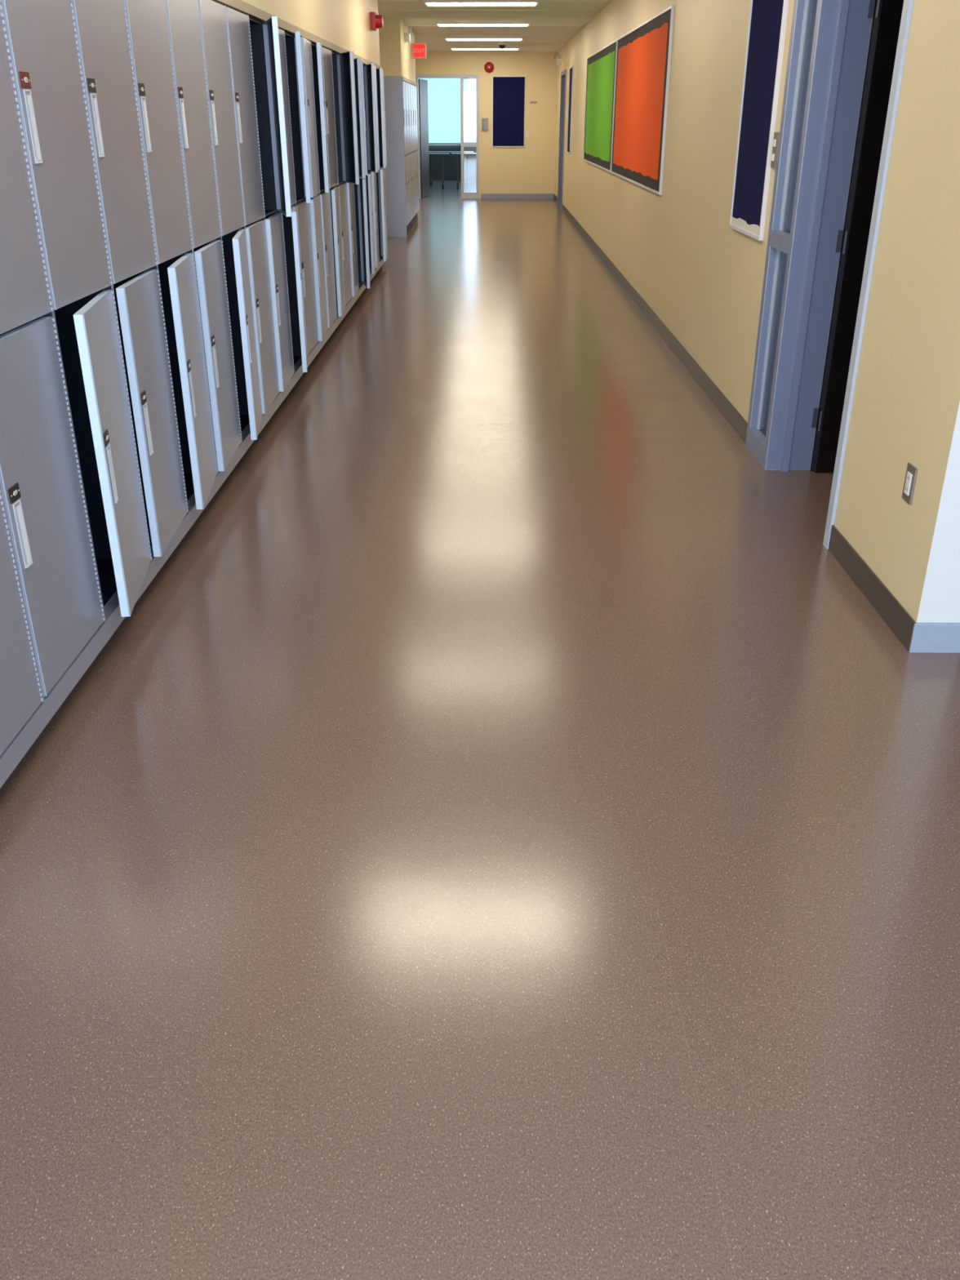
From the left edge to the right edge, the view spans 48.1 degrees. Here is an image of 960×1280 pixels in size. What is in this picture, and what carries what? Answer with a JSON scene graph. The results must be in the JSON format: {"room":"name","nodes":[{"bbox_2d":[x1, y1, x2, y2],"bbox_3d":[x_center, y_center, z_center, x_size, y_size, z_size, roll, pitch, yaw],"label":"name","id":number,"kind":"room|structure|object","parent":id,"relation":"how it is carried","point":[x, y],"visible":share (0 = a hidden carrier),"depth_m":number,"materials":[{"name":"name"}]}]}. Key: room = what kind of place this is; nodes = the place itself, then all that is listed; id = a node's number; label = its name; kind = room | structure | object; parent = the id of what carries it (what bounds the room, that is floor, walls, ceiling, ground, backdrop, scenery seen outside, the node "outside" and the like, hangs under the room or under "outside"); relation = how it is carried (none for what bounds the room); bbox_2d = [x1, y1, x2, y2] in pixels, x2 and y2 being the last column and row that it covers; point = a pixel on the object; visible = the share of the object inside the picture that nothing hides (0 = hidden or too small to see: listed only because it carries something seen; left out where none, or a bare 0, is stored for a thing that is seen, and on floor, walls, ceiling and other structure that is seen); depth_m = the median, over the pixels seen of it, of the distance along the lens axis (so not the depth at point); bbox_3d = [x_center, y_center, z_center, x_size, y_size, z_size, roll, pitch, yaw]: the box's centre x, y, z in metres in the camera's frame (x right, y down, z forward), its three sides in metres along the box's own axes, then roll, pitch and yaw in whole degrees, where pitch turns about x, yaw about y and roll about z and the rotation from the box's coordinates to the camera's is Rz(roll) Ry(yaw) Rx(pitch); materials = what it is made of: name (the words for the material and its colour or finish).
{"room":"school corridor","nodes":[
{"label":"school corridor","id":0,"kind":"room"},
{"bbox_2d":[241,0,380,65],"bbox_3d":[-1.394,-3.683,5.708,0.580,0.665,12.176,0,26,0],"label":"wall","id":1,"kind":"structure","parent":0,"point":[344,24],"depth_m":8.12,"materials":[{"name":"yellow paint"}]},
{"bbox_2d":[211,0,381,69],"bbox_3d":[-1.238,-3.425,5.988,0.304,0.043,11.856,0,26,0],"label":"trim","id":2,"kind":"structure","parent":1,"relation":"attached to","point":[255,13],"depth_m":5.97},
{"bbox_2d":[369,11,382,31],"bbox_3d":[-1.002,-6.005,10.434,0.115,0.150,0.150,0,26,0],"label":"fire alarm","id":3,"kind":"object","parent":1,"relation":"attached to","point":[375,20],"visible":1,"depth_m":10.38,"materials":[{"name":"red plastic"}]},
{"bbox_2d":[378,17,415,82],"bbox_3d":[-1.304,-8.334,15.277,0.580,0.665,2.984,0,26,0],"label":"wall","id":4,"kind":"structure","parent":0,"point":[396,55],"depth_m":14.00,"materials":[{"name":"yellow paint"}]},
{"bbox_2d":[404,26,413,42],"bbox_3d":[-0.966,-8.219,14.583,0.109,0.175,0.260,0,26,0],"label":"emergency light","id":5,"kind":"object","parent":4,"relation":"attached to","point":[406,35],"visible":1,"depth_m":14.49,"materials":[{"name":"white plastic"}]},
{"bbox_2d":[402,76,417,85],"bbox_3d":[-1.150,-8.019,15.440,0.304,0.043,2.964,0,26,0],"label":"trim","id":6,"kind":"structure","parent":4,"relation":"attached to","point":[406,80],"depth_m":15.23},
{"bbox_2d":[412,43,426,58],"bbox_3d":[-0.906,-8.833,16.116,0.200,0.200,0.066,0,26,0],"label":"exit sign","id":7,"kind":"object","parent":4,"relation":"attached to","point":[419,49],"visible":1,"depth_m":16.09,"materials":[{"name":"red plastic"}]},
{"bbox_2d":[428,145,475,180],"bbox_3d":[-0.189,-12.639,28.466,6.900,0.850,0.150,0,26,0],"label":"wall","id":8,"kind":"structure","parent":0,"point":[450,162],"depth_m":28.42,"materials":[{"name":"paint"}]},
{"bbox_2d":[428,78,475,145],"bbox_3d":[-0.209,-13.730,27.909,6.940,1.600,0.080,0,26,0],"label":"window","id":9,"kind":"structure","parent":8,"relation":"in","point":[464,78],"depth_m":28.22,"materials":[{"name":"metal"}]},
{"bbox_2d":[417,78,460,144],"bbox_3d":[-2.050,-13.707,27.803,3.100,1.610,0.060,0,26,0],"label":"roller blind","id":10,"kind":"object","parent":9,"relation":"attached to","point":[443,94],"visible":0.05,"depth_m":27.80,"materials":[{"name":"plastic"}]},
{"bbox_2d":[0,180,959,1279],"bbox_3d":[1.116,-4.656,13.126,10.000,0.100,34.700,0,26,0],"label":"floor","id":11,"kind":"structure","parent":0,"point":[504,834],"depth_m":2.42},
{"bbox_2d":[0,488,43,755],"bbox_3d":[-1.377,-0.543,2.171,0.506,1.801,0.494,0,26,0],"label":"locker","id":12,"kind":"object","parent":11,"relation":"on","point":[20,691],"visible":1,"depth_m":2.59,"materials":[{"name":"grey metal"}]},
{"bbox_2d":[0,0,105,701],"bbox_3d":[-1.372,-0.759,2.616,0.506,1.801,0.494,0,26,0],"label":"locker","id":13,"kind":"object","parent":11,"relation":"on","point":[41,486],"visible":1,"depth_m":2.73,"materials":[{"name":"grey metal"}]},
{"bbox_2d":[0,0,151,620],"bbox_3d":[-1.336,-0.975,3.060,0.571,1.801,0.494,0,26,0],"label":"locker","id":14,"kind":"object","parent":11,"relation":"on","point":[42,36],"visible":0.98,"depth_m":3.01,"materials":[{"name":"grey metal"}]},
{"bbox_2d":[71,0,188,559],"bbox_3d":[-1.351,-1.191,3.504,0.533,1.801,0.494,0,26,0],"label":"locker","id":15,"kind":"object","parent":11,"relation":"on","point":[101,26],"visible":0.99,"depth_m":3.44,"materials":[{"name":"grey metal"}]},
{"bbox_2d":[124,0,217,512],"bbox_3d":[-1.335,-1.407,3.949,0.556,1.801,0.494,0,26,0],"label":"locker","id":16,"kind":"object","parent":11,"relation":"on","point":[148,27],"visible":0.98,"depth_m":3.90,"materials":[{"name":"grey metal"}]},
{"bbox_2d":[0,252,387,788],"bbox_3d":[-1.370,-1.722,6.817,0.560,0.138,11.856,0,26,0],"label":"plinth","id":17,"kind":"object","parent":11,"relation":"on","point":[17,748],"visible":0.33,"depth_m":3.29,"materials":[{"name":"grey metal"}]},
{"bbox_2d":[164,0,242,474],"bbox_3d":[-1.344,-1.623,4.393,0.529,1.801,0.494,0,26,0],"label":"locker","id":18,"kind":"object","parent":11,"relation":"on","point":[184,19],"visible":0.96,"depth_m":4.32,"materials":[{"name":"grey metal"}]},
{"bbox_2d":[198,0,262,439],"bbox_3d":[-1.321,-1.839,4.837,0.568,1.801,0.494,0,26,0],"label":"locker","id":19,"kind":"object","parent":11,"relation":"on","point":[213,20],"visible":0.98,"depth_m":4.77,"materials":[{"name":"grey metal"}]},
{"bbox_2d":[225,6,279,413],"bbox_3d":[-1.342,-2.055,5.282,0.518,1.801,0.494,0,26,0],"label":"locker","id":20,"kind":"object","parent":11,"relation":"on","point":[238,24],"visible":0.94,"depth_m":5.22,"materials":[{"name":"grey metal"}]},
{"bbox_2d":[248,14,294,391],"bbox_3d":[-1.282,-2.271,5.725,0.630,1.801,0.494,0,26,0],"label":"locker","id":21,"kind":"object","parent":11,"relation":"on","point":[264,37],"visible":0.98,"depth_m":5.72,"materials":[{"name":"grey metal"}]},
{"bbox_2d":[278,28,306,372],"bbox_3d":[-1.305,-2.487,6.170,0.575,1.801,0.494,0,26,0],"label":"locker","id":22,"kind":"object","parent":11,"relation":"on","point":[290,224],"visible":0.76,"depth_m":6.28,"materials":[{"name":"grey metal"}]},
{"bbox_2d":[284,31,318,355],"bbox_3d":[-1.297,-2.703,6.614,0.583,1.801,0.494,0,26,0],"label":"locker","id":23,"kind":"object","parent":11,"relation":"on","point":[293,47],"visible":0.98,"depth_m":6.65,"materials":[{"name":"grey metal"}]},
{"bbox_2d":[300,37,328,341],"bbox_3d":[-1.319,-2.918,7.059,0.529,1.801,0.494,0,26,0],"label":"locker","id":24,"kind":"object","parent":11,"relation":"on","point":[315,207],"visible":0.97,"depth_m":6.98,"materials":[{"name":"grey metal"}]},
{"bbox_2d":[310,40,337,328],"bbox_3d":[-1.300,-3.134,7.503,0.560,1.801,0.494,0,26,0],"label":"locker","id":25,"kind":"object","parent":11,"relation":"on","point":[317,54],"visible":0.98,"depth_m":7.51,"materials":[{"name":"grey metal"}]},
{"bbox_2d":[321,46,345,316],"bbox_3d":[-1.307,-3.350,7.947,0.537,1.801,0.494,0,26,0],"label":"locker","id":26,"kind":"object","parent":11,"relation":"on","point":[326,54],"visible":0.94,"depth_m":7.88,"materials":[{"name":"grey metal"}]},
{"bbox_2d":[331,51,359,307],"bbox_3d":[-1.245,-3.566,8.391,0.654,1.801,0.494,0,26,0],"label":"locker","id":27,"kind":"object","parent":11,"relation":"on","point":[343,64],"visible":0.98,"depth_m":8.34,"materials":[{"name":"grey metal"}]},
{"bbox_2d":[346,182,359,297],"bbox_3d":[-1.299,-3.782,8.836,0.537,1.801,0.494,0,26,0],"label":"locker","id":28,"kind":"object","parent":11,"relation":"on","point":[350,191],"visible":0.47,"depth_m":8.96,"materials":[{"name":"grey metal"}]},
{"bbox_2d":[353,57,369,288],"bbox_3d":[-1.264,-3.998,9.280,0.598,1.801,0.494,0,26,0],"label":"locker","id":29,"kind":"object","parent":11,"relation":"on","point":[360,195],"visible":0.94,"depth_m":9.35,"materials":[{"name":"grey metal"}]},
{"bbox_2d":[360,60,369,270],"bbox_3d":[-1.276,-4.214,9.724,0.568,1.801,0.494,0,26,0],"label":"locker","id":30,"kind":"object","parent":11,"relation":"on","point":[362,64],"visible":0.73,"depth_m":9.35,"materials":[{"name":"grey metal"}]},
{"bbox_2d":[363,63,377,273],"bbox_3d":[-1.248,-4.430,10.168,0.614,1.801,0.494,0,26,0],"label":"locker","id":31,"kind":"object","parent":11,"relation":"on","point":[368,69],"visible":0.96,"depth_m":10.09,"materials":[{"name":"grey metal"}]},
{"bbox_2d":[370,66,379,267],"bbox_3d":[-1.260,-4.646,10.613,0.583,1.801,0.494,0,26,0],"label":"locker","id":32,"kind":"object","parent":11,"relation":"on","point":[374,186],"visible":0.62,"depth_m":10.60,"materials":[{"name":"grey metal"}]},
{"bbox_2d":[376,67,386,261],"bbox_3d":[-1.248,-4.862,11.057,0.598,1.801,0.494,0,26,0],"label":"locker","id":33,"kind":"object","parent":11,"relation":"on","point":[380,205],"visible":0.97,"depth_m":11.01,"materials":[{"name":"grey metal"}]},
{"bbox_2d":[380,70,387,253],"bbox_3d":[-1.259,-5.078,11.501,0.568,1.801,0.494,0,26,0],"label":"locker","id":34,"kind":"object","parent":11,"relation":"on","point":[384,169],"visible":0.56,"depth_m":11.61,"materials":[{"name":"grey metal"}]},
{"bbox_2d":[383,76,406,237],"bbox_3d":[-1.294,-6.494,14.524,0.550,1.984,0.018,0,26,0],"label":"end panel","id":35,"kind":"object","parent":11,"relation":"on","point":[395,186],"visible":0.49,"depth_m":14.52,"materials":[{"name":"grey metal"}]},
{"bbox_2d":[402,80,408,226],"bbox_3d":[-1.260,-6.649,14.734,0.506,1.801,0.494,0,26,0],"label":"locker","id":36,"kind":"object","parent":11,"relation":"on","point":[403,82],"visible":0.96,"depth_m":14.72,"materials":[{"name":"grey metal"}]},
{"bbox_2d":[405,82,411,222],"bbox_3d":[-1.255,-6.865,15.178,0.506,1.801,0.494,0,26,0],"label":"locker","id":37,"kind":"object","parent":11,"relation":"on","point":[406,83],"visible":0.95,"depth_m":15.17,"materials":[{"name":"grey metal"}]},
{"bbox_2d":[408,83,413,219],"bbox_3d":[-1.251,-7.081,15.623,0.506,1.801,0.494,0,26,0],"label":"locker","id":38,"kind":"object","parent":11,"relation":"on","point":[409,84],"visible":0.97,"depth_m":15.63,"materials":[{"name":"grey metal"}]},
{"bbox_2d":[406,212,417,234],"bbox_3d":[-1.297,-6.316,16.269,0.530,0.138,2.964,0,26,0],"label":"plinth","id":39,"kind":"object","parent":11,"relation":"on","point":[415,219],"visible":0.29,"depth_m":16.28,"materials":[{"name":"grey metal"}]},
{"bbox_2d":[410,84,415,217],"bbox_3d":[-1.247,-7.297,16.067,0.506,1.801,0.494,0,26,0],"label":"locker","id":40,"kind":"object","parent":11,"relation":"on","point":[411,86],"visible":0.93,"depth_m":16.09,"materials":[{"name":"grey metal"}]},
{"bbox_2d":[412,84,417,213],"bbox_3d":[-1.243,-7.513,16.511,0.506,1.801,0.494,0,26,0],"label":"locker","id":41,"kind":"object","parent":11,"relation":"on","point":[413,88],"visible":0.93,"depth_m":16.50,"materials":[{"name":"grey metal"}]},
{"bbox_2d":[414,85,419,211],"bbox_3d":[-1.239,-7.728,16.955,0.506,1.801,0.494,0,26,0],"label":"locker","id":42,"kind":"object","parent":11,"relation":"on","point":[415,88],"visible":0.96,"depth_m":16.88,"materials":[{"name":"grey metal"}]},
{"bbox_2d":[428,152,449,189],"bbox_3d":[-1.320,-10.970,25.146,1.200,0.750,0.600,0,26,0],"label":"folding table","id":43,"kind":"object","parent":11,"relation":"on","point":[429,153],"visible":0.52,"depth_m":25.07,"materials":[{"name":"plastic"}]},
{"bbox_2d":[428,151,473,185],"bbox_3d":[-0.759,-11.580,26.401,1.200,0.750,0.600,0,26,0],"label":"folding table","id":44,"kind":"object","parent":11,"relation":"on","point":[449,152],"visible":0.82,"depth_m":26.36,"materials":[{"name":"plastic"}]},
{"bbox_2d":[450,152,475,188],"bbox_3d":[-0.070,-11.009,25.227,1.200,0.750,0.600,0,26,0],"label":"folding table","id":45,"kind":"object","parent":11,"relation":"on","point":[451,153],"visible":0.51,"depth_m":25.13,"materials":[{"name":"plastic"}]},
{"bbox_2d":[415,51,558,199],"bbox_3d":[1.715,-10.273,21.538,5.970,2.650,0.150,0,26,0],"label":"wall","id":46,"kind":"structure","parent":0,"point":[530,168],"depth_m":21.37,"materials":[{"name":"yellow paint"}]},
{"bbox_2d":[415,74,479,199],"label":"door","id":47,"kind":"structure","parent":46,"relation":"in","point":[422,84],"depth_m":21.74,"materials":[{"name":"metal"}]},
{"bbox_2d":[481,118,488,130],"bbox_3d":[0.099,-10.283,21.434,0.130,0.220,0.055,0,26,0],"label":"wall phone","id":48,"kind":"object","parent":46,"relation":"attached to","point":[484,121],"visible":1,"depth_m":21.43,"materials":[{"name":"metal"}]},
{"bbox_2d":[484,62,493,72],"bbox_3d":[0.179,-11.180,20.990,0.187,0.190,0.102,0,26,0],"label":"bell","id":49,"kind":"object","parent":46,"relation":"attached to","point":[489,67],"visible":1,"depth_m":20.96,"materials":[{"name":"red metal"}]},
{"bbox_2d":[492,75,525,146],"bbox_3d":[0.569,-10.487,21.350,0.660,1.270,0.020,0,26,0],"label":"notice board","id":50,"kind":"object","parent":46,"relation":"attached to","point":[508,92],"visible":1,"depth_m":21.34,"materials":[{"name":"blue fabric"}]},
{"bbox_2d":[480,193,553,199],"bbox_3d":[0.764,-9.095,22.030,1.490,0.100,0.010,0,26,0],"label":"baseboard","id":51,"kind":"structure","parent":46,"relation":"attached to","point":[483,196],"depth_m":22.03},
{"bbox_2d":[377,0,610,51],"bbox_3d":[1.116,-7.130,11.924,10.000,0.100,34.700,0,26,0],"label":"ceiling","id":52,"kind":"structure","parent":0,"point":[411,12],"depth_m":13.97,"materials":[{"name":"paint"}]},
{"bbox_2d":[423,0,538,5],"bbox_3d":[0.016,-7.055,11.915,1.260,0.026,0.324,0,26,0],"label":"recessed light","id":53,"kind":"object","parent":52,"relation":"in","point":[426,2],"visible":1,"depth_m":11.80,"materials":[{"name":"white plastic"}]},
{"bbox_2d":[426,2,536,5],"bbox_3d":[0.016,-7.054,11.916,1.200,0.024,0.274,0,26,0],"label":"diffuser","id":54,"kind":"object","parent":53,"relation":"attached to","point":[428,3],"depth_m":11.84,"materials":[{"name":"white plastic"}]},
{"bbox_2d":[435,22,529,26],"bbox_3d":[0.041,-8.366,14.613,1.260,0.026,0.324,0,26,0],"label":"recessed light","id":55,"kind":"object","parent":52,"relation":"in","point":[437,24],"visible":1,"depth_m":14.48,"materials":[{"name":"white plastic"}]},
{"bbox_2d":[438,24,527,26],"bbox_3d":[0.041,-8.365,14.614,1.200,0.024,0.274,0,26,0],"label":"diffuser","id":56,"kind":"object","parent":55,"relation":"attached to","point":[438,24],"depth_m":14.57,"materials":[{"name":"white plastic"}]},
{"bbox_2d":[444,37,523,40],"bbox_3d":[0.066,-9.678,17.311,1.260,0.026,0.324,0,26,0],"label":"recessed light","id":57,"kind":"object","parent":52,"relation":"in","point":[446,38],"visible":1,"depth_m":17.18,"materials":[{"name":"white plastic"}]},
{"bbox_2d":[446,39,521,40],"bbox_3d":[0.066,-9.677,17.312,1.200,0.024,0.274,0,26,0],"label":"diffuser","id":58,"kind":"object","parent":57,"relation":"attached to","point":[446,39],"depth_m":17.23,"materials":[{"name":"white plastic"}]},
{"bbox_2d":[450,47,519,49],"bbox_3d":[0.088,-10.858,19.740,1.260,0.026,0.324,0,26,0],"label":"recessed light","id":59,"kind":"object","parent":52,"relation":"in","point":[451,48],"visible":1,"depth_m":19.61,"materials":[{"name":"white plastic"}]},
{"bbox_2d":[452,48,517,49],"bbox_3d":[0.088,-10.857,19.740,1.200,0.024,0.274,0,26,0],"label":"diffuser","id":60,"kind":"object","parent":59,"relation":"attached to","point":[452,48],"depth_m":19.71,"materials":[{"name":"white plastic"}]},
{"bbox_2d":[377,0,611,50],"bbox_3d":[0.075,-5.666,9.031,2.668,0.003,25.216,0,26,0],"label":"grid","id":61,"kind":"object","parent":52,"relation":"attached to","point":[378,0],"visible":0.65,"depth_m":12.80,"materials":[{"name":"metal"}]},
{"bbox_2d":[497,42,506,48],"bbox_3d":[0.375,-10.129,18.312,0.140,0.110,0.140,0,26,0],"label":"security camera","id":62,"kind":"object","parent":52,"relation":"attached to","point":[501,45],"visible":1,"depth_m":18.27,"materials":[{"name":"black plastic"}]},
{"bbox_2d":[554,0,794,422],"bbox_3d":[1.537,-6.213,13.183,0.190,2.650,18.430,0,26,0],"label":"wall","id":63,"kind":"structure","parent":0,"point":[702,277],"depth_m":7.02,"materials":[{"name":"yellow paint"}]},
{"bbox_2d":[553,193,557,203],"bbox_3d":[1.509,-8.781,21.386,0.008,0.100,1.430,0,26,0],"label":"baseboard","id":64,"kind":"structure","parent":63,"relation":"attached to","point":[555,197],"depth_m":21.44,"materials":[{"name":"rubber"}]},
{"bbox_2d":[554,53,560,65],"bbox_3d":[1.457,-10.884,20.159,0.109,0.175,0.260,0,26,0],"label":"emergency light","id":65,"kind":"object","parent":63,"relation":"attached to","point":[556,56],"visible":1,"depth_m":20.07,"materials":[{"name":"white plastic"}]},
{"bbox_2d":[557,69,566,208],"bbox_3d":[1.586,-9.121,19.625,0.210,2.250,1.300,0,26,0],"label":"door","id":66,"kind":"structure","parent":63,"relation":"in","point":[563,74],"depth_m":19.95,"materials":[{"name":"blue metal"}]},
{"bbox_2d":[566,66,573,154],"bbox_3d":[1.474,-8.652,17.574,0.020,1.270,0.700,0,26,0],"label":"notice board","id":67,"kind":"object","parent":63,"relation":"attached to","point":[571,68],"visible":1,"depth_m":17.54,"materials":[{"name":"grey metal"}]},
{"bbox_2d":[582,39,617,172],"bbox_3d":[1.432,-6.432,13.017,0.020,1.260,3.740,0,26,0],"label":"notice board","id":68,"kind":"object","parent":63,"relation":"attached to","point":[601,65],"visible":0.88,"depth_m":12.79,"materials":[{"name":"green paper"}]},
{"bbox_2d":[610,4,674,195],"bbox_3d":[1.400,-4.793,9.644,0.020,1.260,3.700,0,26,0],"label":"notice board","id":69,"kind":"object","parent":63,"relation":"attached to","point":[643,54],"visible":1,"depth_m":9.14,"materials":[{"name":"orange paper"}]},
{"bbox_2d":[562,204,747,442],"bbox_3d":[1.426,-4.439,12.451,0.008,0.100,15.560,0,26,0],"label":"baseboard","id":70,"kind":"structure","parent":63,"relation":"attached to","point":[736,420],"depth_m":7.44,"materials":[{"name":"rubber"}]},
{"bbox_2d":[728,0,789,240],"bbox_3d":[1.359,-2.655,5.235,0.020,1.270,0.720,0,26,0],"label":"notice board","id":71,"kind":"object","parent":63,"relation":"attached to","point":[767,20],"visible":1,"depth_m":5.24,"materials":[{"name":"blue paper"}]},
{"bbox_2d":[770,132,779,168],"bbox_3d":[1.355,-2.252,4.942,0.020,0.150,0.084,0,26,0],"label":"light switch","id":72,"kind":"object","parent":63,"relation":"attached to","point":[776,135],"visible":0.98,"depth_m":4.93,"materials":[{"name":"white plastic"}]},
{"bbox_2d":[827,0,876,346],"bbox_3d":[3.022,-3.350,7.294,2.890,2.650,0.100,0,26,0],"label":"wall","id":73,"kind":"structure","parent":0,"point":[875,0],"depth_m":7.31,"materials":[{"name":"paint"}]},
{"bbox_2d":[833,0,959,622],"bbox_3d":[1.424,-1.355,3.189,0.150,2.650,0.915,0,26,0],"label":"wall","id":74,"kind":"structure","parent":0,"point":[905,408],"depth_m":3.33,"materials":[{"name":"yellow paint"}]},
{"bbox_2d":[745,0,913,549],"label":"door","id":75,"kind":"structure","parent":74,"relation":"in","point":[829,41],"depth_m":4.63,"materials":[{"name":"metal"}]},
{"bbox_2d":[828,524,915,651],"bbox_3d":[1.345,-0.201,3.730,0.008,0.100,0.893,0,26,0],"label":"baseboard","id":76,"kind":"structure","parent":74,"relation":"attached to","point":[895,616],"depth_m":3.67,"materials":[{"name":"rubber"}]},
{"bbox_2d":[902,462,917,504],"bbox_3d":[1.342,-0.489,3.363,0.011,0.116,0.072,0,26,0],"label":"wall outlet","id":77,"kind":"object","parent":74,"relation":"attached to","point":[911,472],"visible":1,"depth_m":3.35,"materials":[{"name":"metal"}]},
{"bbox_2d":[903,471,912,495],"bbox_3d":[1.339,-0.489,3.363,0.005,0.068,0.034,0,26,0],"label":"socket","id":78,"kind":"object","parent":77,"relation":"attached to","point":[908,486],"depth_m":3.36,"materials":[{"name":"white plastic"}]},
{"bbox_2d":[908,622,959,653],"bbox_3d":[1.417,-0.006,3.330,0.160,0.100,0.010,0,26,0],"label":"baseboard","id":79,"kind":"structure","parent":74,"relation":"attached to","point":[926,637],"depth_m":3.33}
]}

